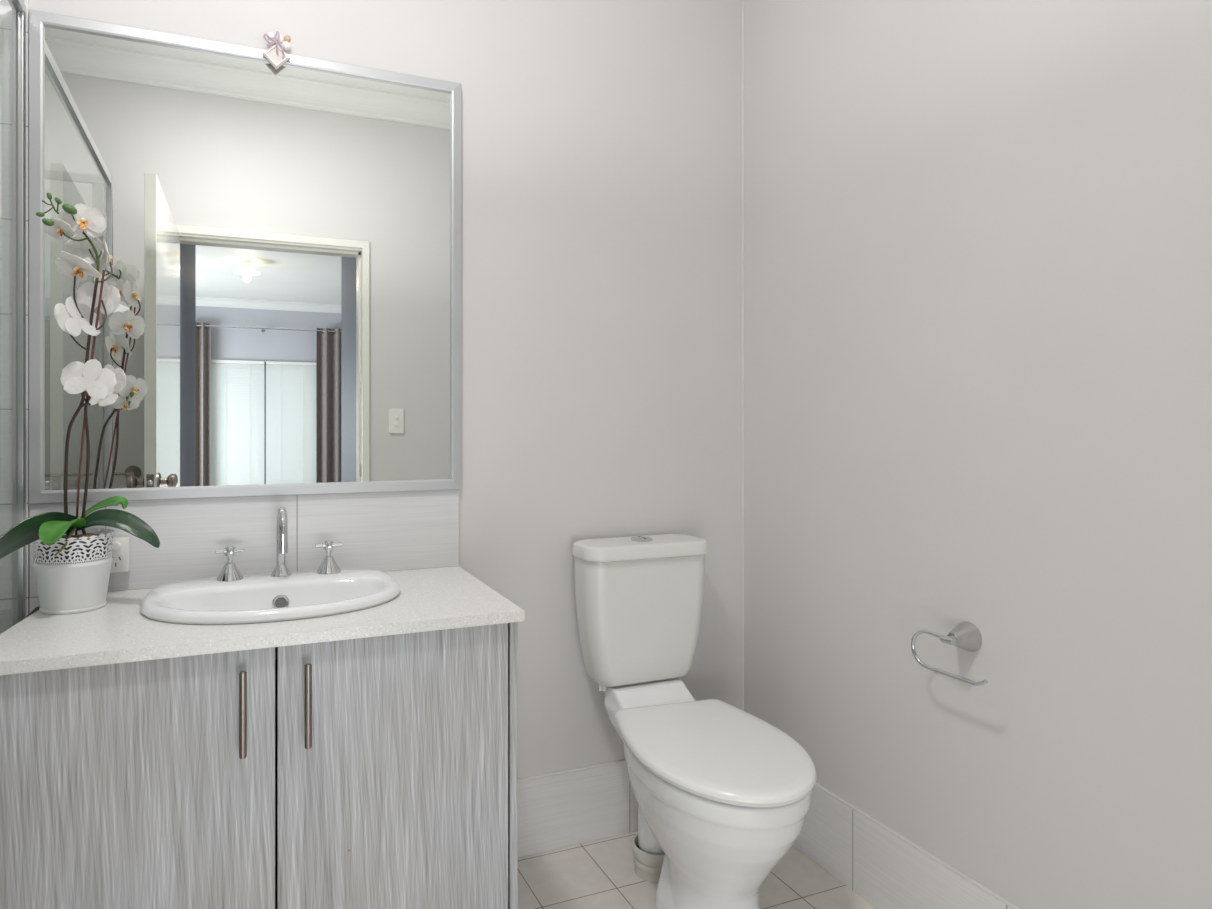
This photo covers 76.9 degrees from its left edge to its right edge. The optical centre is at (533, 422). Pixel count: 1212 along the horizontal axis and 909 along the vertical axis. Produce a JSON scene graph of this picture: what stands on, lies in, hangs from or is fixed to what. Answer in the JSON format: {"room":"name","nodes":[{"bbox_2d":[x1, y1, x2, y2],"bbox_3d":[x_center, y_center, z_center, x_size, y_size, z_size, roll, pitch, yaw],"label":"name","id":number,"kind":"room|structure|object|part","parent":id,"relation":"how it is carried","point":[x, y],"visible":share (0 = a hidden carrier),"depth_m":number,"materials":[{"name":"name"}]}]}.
{"room":"bathroom","nodes":[
{"label":"bathroom","id":0,"kind":"room"},
{"bbox_2d":[29,0,741,778],"bbox_3d":[-0.657,-0.252,1.831,2.932,2.810,0.100,0,0,-22],"label":"wall","id":1,"kind":"structure","parent":0,"point":[601,140],"depth_m":2.08,"materials":[{"name":"paint"}]},
{"bbox_2d":[0,0,28,633],"bbox_3d":[-1.488,0.103,1.441,0.900,2.100,0.009,0,0,-22],"label":"wall tile","id":2,"kind":"object","parent":1,"relation":"attached to","point":[5,8],"depth_m":1.59,"materials":[{"name":"tile"}]},
{"bbox_2d":[107,537,129,572],"bbox_3d":[-0.938,0.287,1.638,0.115,0.074,0.032,0,0,-22],"label":"power outlet","id":3,"kind":"object","parent":1,"relation":"attached to","point":[120,553],"visible":0.36,"depth_m":1.64,"materials":[{"name":"white plastic"}]},
{"bbox_2d":[111,542,120,550],"bbox_3d":[-0.903,0.266,1.638,0.019,0.019,0.006,0,0,-22],"label":"rocker switch","id":4,"kind":"object","parent":3,"relation":"attached to","point":[116,545],"depth_m":1.64,"materials":[{"name":"white plastic"}]},
{"bbox_2d":[111,552,124,568],"bbox_3d":[-0.903,0.297,1.640,0.035,0.035,0.002,0,0,-22],"label":"socket","id":5,"kind":"object","parent":3,"relation":"attached to","point":[118,562],"depth_m":1.64,"materials":[{"name":"white plastic"}]},
{"bbox_2d":[29,489,458,613],"bbox_3d":[-0.631,0.369,1.782,0.941,0.398,0.009,0,0,-22],"label":"backsplash","id":6,"kind":"structure","parent":1,"relation":"attached to","point":[399,530],"depth_m":1.79,"materials":[{"name":"tile"}]},
{"bbox_2d":[29,9,460,503],"bbox_3d":[-0.627,-0.350,1.777,0.943,1.040,0.020,0,0,-22],"label":"wall mirror","id":7,"kind":"object","parent":1,"relation":"attached to","point":[283,243],"visible":0.99,"depth_m":1.75,"materials":[{"name":"silver metal"}]},
{"bbox_2d":[263,31,290,69],"bbox_3d":[-0.600,-0.868,1.770,0.063,0.087,0.032,0,0,-22],"label":"ornament","id":8,"kind":"object","parent":7,"relation":"attached to","point":[276,56],"visible":1,"depth_m":1.76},
{"bbox_2d":[518,762,637,857],"bbox_3d":[0.211,1.053,2.117,0.906,0.200,0.010,0,0,-22],"label":"baseboard","id":9,"kind":"structure","parent":1,"relation":"attached to","point":[579,807],"depth_m":2.07,"materials":[{"name":"tile"}]},
{"bbox_2d":[742,0,743,710],"bbox_3d":[0.629,-0.302,2.287,0.004,2.510,0.004,0,0,-22],"label":"trim","id":10,"kind":"structure","parent":1,"relation":"attached to","point":[742,0],"depth_m":2.29,"materials":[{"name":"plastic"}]},
{"bbox_2d":[518,831,876,908],"bbox_3d":[-0.261,1.193,0.835,2.932,0.080,2.244,0,0,-22],"label":"floor","id":11,"kind":"structure","parent":0,"point":[597,874],"depth_m":1.90,"materials":[{"name":"tile"}]},
{"bbox_2d":[7,0,25,625],"bbox_3d":[-1.259,0.132,0.867,0.902,2.042,1.228,0,0,-22],"label":"screen","id":12,"kind":"object","parent":11,"relation":"on","point":[18,7],"visible":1,"depth_m":1.57,"materials":[{"name":"glass"}]},
{"bbox_3d":[-0.852,-0.868,1.028,0.022,0.030,1.175,0,0,-22],"label":"rail","id":13,"kind":"part","parent":12,"relation":"part of","materials":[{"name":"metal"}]},
{"bbox_2d":[0,607,517,908],"bbox_3d":[-0.536,0.771,1.538,0.910,0.763,0.514,0,0,-22],"label":"vanity cabinet","id":14,"kind":"object","parent":11,"relation":"on","point":[380,772],"visible":0.95,"depth_m":1.33,"materials":[{"name":"grey laminate"}]},
{"bbox_3d":[-0.669,0.720,1.255,0.456,0.656,0.018,0,0,-22],"label":"door","id":15,"kind":"part","parent":14,"relation":"part of","materials":[{"name":"grey laminate"}]},
{"bbox_3d":[-0.497,0.494,1.296,0.012,0.146,0.036,0,0,-22],"label":"handle","id":16,"kind":"part","parent":14,"relation":"part of","materials":[{"name":"silver metal"}]},
{"bbox_2d":[0,566,524,675],"bbox_3d":[-0.539,0.379,1.549,0.942,0.022,0.493,0,0,-22],"label":"countertop","id":17,"kind":"structure","parent":14,"relation":"on","point":[443,598],"depth_m":1.37,"materials":[{"name":"stone"}]},
{"bbox_2d":[0,192,159,614],"bbox_3d":[-0.909,-0.025,1.427,0.238,0.785,0.335,0,0,29],"label":"potted orchid","id":18,"kind":"object","parent":17,"relation":"on","point":[72,572],"visible":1,"depth_m":1.45,"materials":[{"name":"plant"}]},
{"bbox_3d":[-0.868,-0.354,1.385,0.053,0.032,0.032,0,0,11],"label":"flower","id":19,"kind":"part","parent":18,"relation":"part of","materials":[{"name":"white plant"}]},
{"bbox_3d":[-0.917,0.319,1.513,0.136,0.098,0.136,0,0,-22],"label":"pot","id":20,"kind":"part","parent":18,"relation":"part of","materials":[{"name":"ceramic"}]},
{"bbox_3d":[-0.843,-0.196,1.404,0.027,0.077,0.095,0,0,13],"label":"flower","id":21,"kind":"part","parent":18,"relation":"part of","materials":[{"name":"white plant"}]},
{"bbox_3d":[-0.842,-0.289,1.396,0.085,0.045,0.056,0,0,24],"label":"flower","id":22,"kind":"part","parent":18,"relation":"part of","materials":[{"name":"white plant"}]},
{"bbox_3d":[-0.873,-0.023,1.464,0.073,0.493,0.111,0,0,-22],"label":"flower stem","id":23,"kind":"part","parent":18,"relation":"part of","materials":[{"name":"white plant"}]},
{"bbox_3d":[-0.835,-0.375,1.404,0.078,0.065,0.013,0,0,-27],"label":"flower","id":24,"kind":"part","parent":18,"relation":"part of","materials":[{"name":"white plant"}]},
{"bbox_3d":[-0.847,-0.328,1.431,0.068,0.058,0.011,0,0,-9],"label":"flower","id":25,"kind":"part","parent":18,"relation":"part of","materials":[{"name":"white plant"}]},
{"bbox_3d":[-0.871,0.074,1.475,0.022,0.300,0.091,0,0,-44],"label":"flower stem","id":26,"kind":"part","parent":18,"relation":"part of","materials":[{"name":"brown plant"}]},
{"bbox_3d":[-0.831,-0.081,1.418,0.092,0.078,0.017,0,0,-26],"label":"flower","id":27,"kind":"part","parent":18,"relation":"part of","materials":[{"name":"white plant"}]},
{"bbox_3d":[-0.837,-0.243,1.459,0.083,0.070,0.010,0,0,-3],"label":"flower","id":28,"kind":"part","parent":18,"relation":"part of","materials":[{"name":"white plant"}]},
{"bbox_3d":[-0.847,-0.052,1.487,0.063,0.041,0.036,0,0,1],"label":"flower","id":29,"kind":"part","parent":18,"relation":"part of","materials":[{"name":"white plant"}]},
{"bbox_3d":[-0.827,-0.319,1.451,0.015,0.068,0.081,0,0,-41],"label":"flower","id":30,"kind":"part","parent":18,"relation":"part of","materials":[{"name":"white plant"}]},
{"bbox_3d":[-0.836,-0.086,1.495,0.072,0.060,0.008,0,0,10],"label":"flower","id":31,"kind":"part","parent":18,"relation":"part of","materials":[{"name":"white plant"}]},
{"bbox_2d":[215,546,244,581],"bbox_3d":[-0.675,0.310,1.685,0.056,0.074,0.056,0,0,2],"label":"tap","id":32,"kind":"object","parent":17,"relation":"on","point":[230,572],"visible":1,"depth_m":1.67,"materials":[{"name":"silver metal"}]},
{"bbox_3d":[-0.675,0.284,1.685,0.048,0.021,0.048,0,0,16],"label":"cross handle","id":33,"kind":"part","parent":32,"relation":"part of","materials":[{"name":"silver metal"}]},
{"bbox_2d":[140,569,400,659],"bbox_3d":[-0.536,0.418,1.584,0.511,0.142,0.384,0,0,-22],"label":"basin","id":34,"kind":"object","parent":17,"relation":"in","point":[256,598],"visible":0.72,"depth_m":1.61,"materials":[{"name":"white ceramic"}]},
{"bbox_2d":[271,507,290,576],"bbox_3d":[-0.566,0.268,1.704,0.045,0.158,0.105,0,0,-22],"label":"spout","id":35,"kind":"object","parent":34,"relation":"on","point":[281,570],"visible":1,"depth_m":1.68,"materials":[{"name":"silver metal"}]},
{"bbox_2d":[315,540,341,574],"bbox_3d":[-0.477,0.310,1.764,0.056,0.074,0.056,0,0,23],"label":"tap","id":36,"kind":"object","parent":17,"relation":"on","point":[328,566],"visible":1,"depth_m":1.75,"materials":[{"name":"silver metal"}]},
{"bbox_3d":[-0.477,0.284,1.764,0.048,0.021,0.048,0,0,24],"label":"cross handle","id":37,"kind":"part","parent":36,"relation":"part of","materials":[{"name":"silver metal"}]},
{"bbox_3d":[-0.399,0.494,1.335,0.012,0.146,0.036,0,0,-22],"label":"handle","id":38,"kind":"part","parent":14,"relation":"part of","materials":[{"name":"silver metal"}]},
{"bbox_3d":[-0.254,0.720,1.421,0.430,0.656,0.018,0,0,-22],"label":"door","id":39,"kind":"part","parent":14,"relation":"part of","materials":[{"name":"grey laminate"}]},
{"bbox_3d":[-0.128,0.771,1.720,0.016,0.763,0.478,0,0,-22],"label":"panel","id":40,"kind":"part","parent":14,"relation":"part of","materials":[{"name":"grey laminate"}]},
{"bbox_2d":[632,833,664,882],"bbox_3d":[0.315,1.117,1.955,0.125,0.073,0.125,0,0,-22],"label":"pipe","id":41,"kind":"object","parent":11,"relation":"on","point":[647,866],"depth_m":1.91,"materials":[{"name":"grey plastic"}]},
{"bbox_2d":[572,534,815,908],"bbox_3d":[0.384,0.732,1.808,0.395,0.842,0.696,0,0,-22],"label":"toilet","id":42,"kind":"object","parent":11,"relation":"on","point":[720,791],"visible":1,"depth_m":1.75,"materials":[{"name":"ceramic"}]},
{"bbox_3d":[0.292,0.338,2.063,0.378,0.038,0.154,0,0,-22],"label":"cistern lid","id":43,"kind":"part","parent":42,"relation":"part of","materials":[{"name":"ceramic"}]},
{"bbox_3d":[0.411,0.729,1.720,0.381,0.020,0.515,0,0,-22],"label":"seat lid","id":44,"kind":"part","parent":42,"relation":"part of","materials":[{"name":"plastic"}]},
{"bbox_2d":[744,0,1211,908],"bbox_3d":[1.073,-0.252,1.312,0.100,2.810,2.144,0,0,-22],"label":"wall","id":45,"kind":"structure","parent":0,"point":[978,233],"depth_m":1.55,"materials":[{"name":"paint"}]},
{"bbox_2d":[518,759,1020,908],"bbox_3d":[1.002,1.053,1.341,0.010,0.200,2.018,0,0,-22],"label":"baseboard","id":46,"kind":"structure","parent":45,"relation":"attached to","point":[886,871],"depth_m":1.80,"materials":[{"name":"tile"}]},
{"bbox_2d":[911,621,987,685],"bbox_3d":[0.876,0.467,1.567,0.078,0.103,0.177,0,0,-22],"label":"toilet roll holder","id":47,"kind":"object","parent":45,"relation":"attached to","point":[966,636],"visible":1,"depth_m":1.56,"materials":[{"name":"metal"}]}
]}

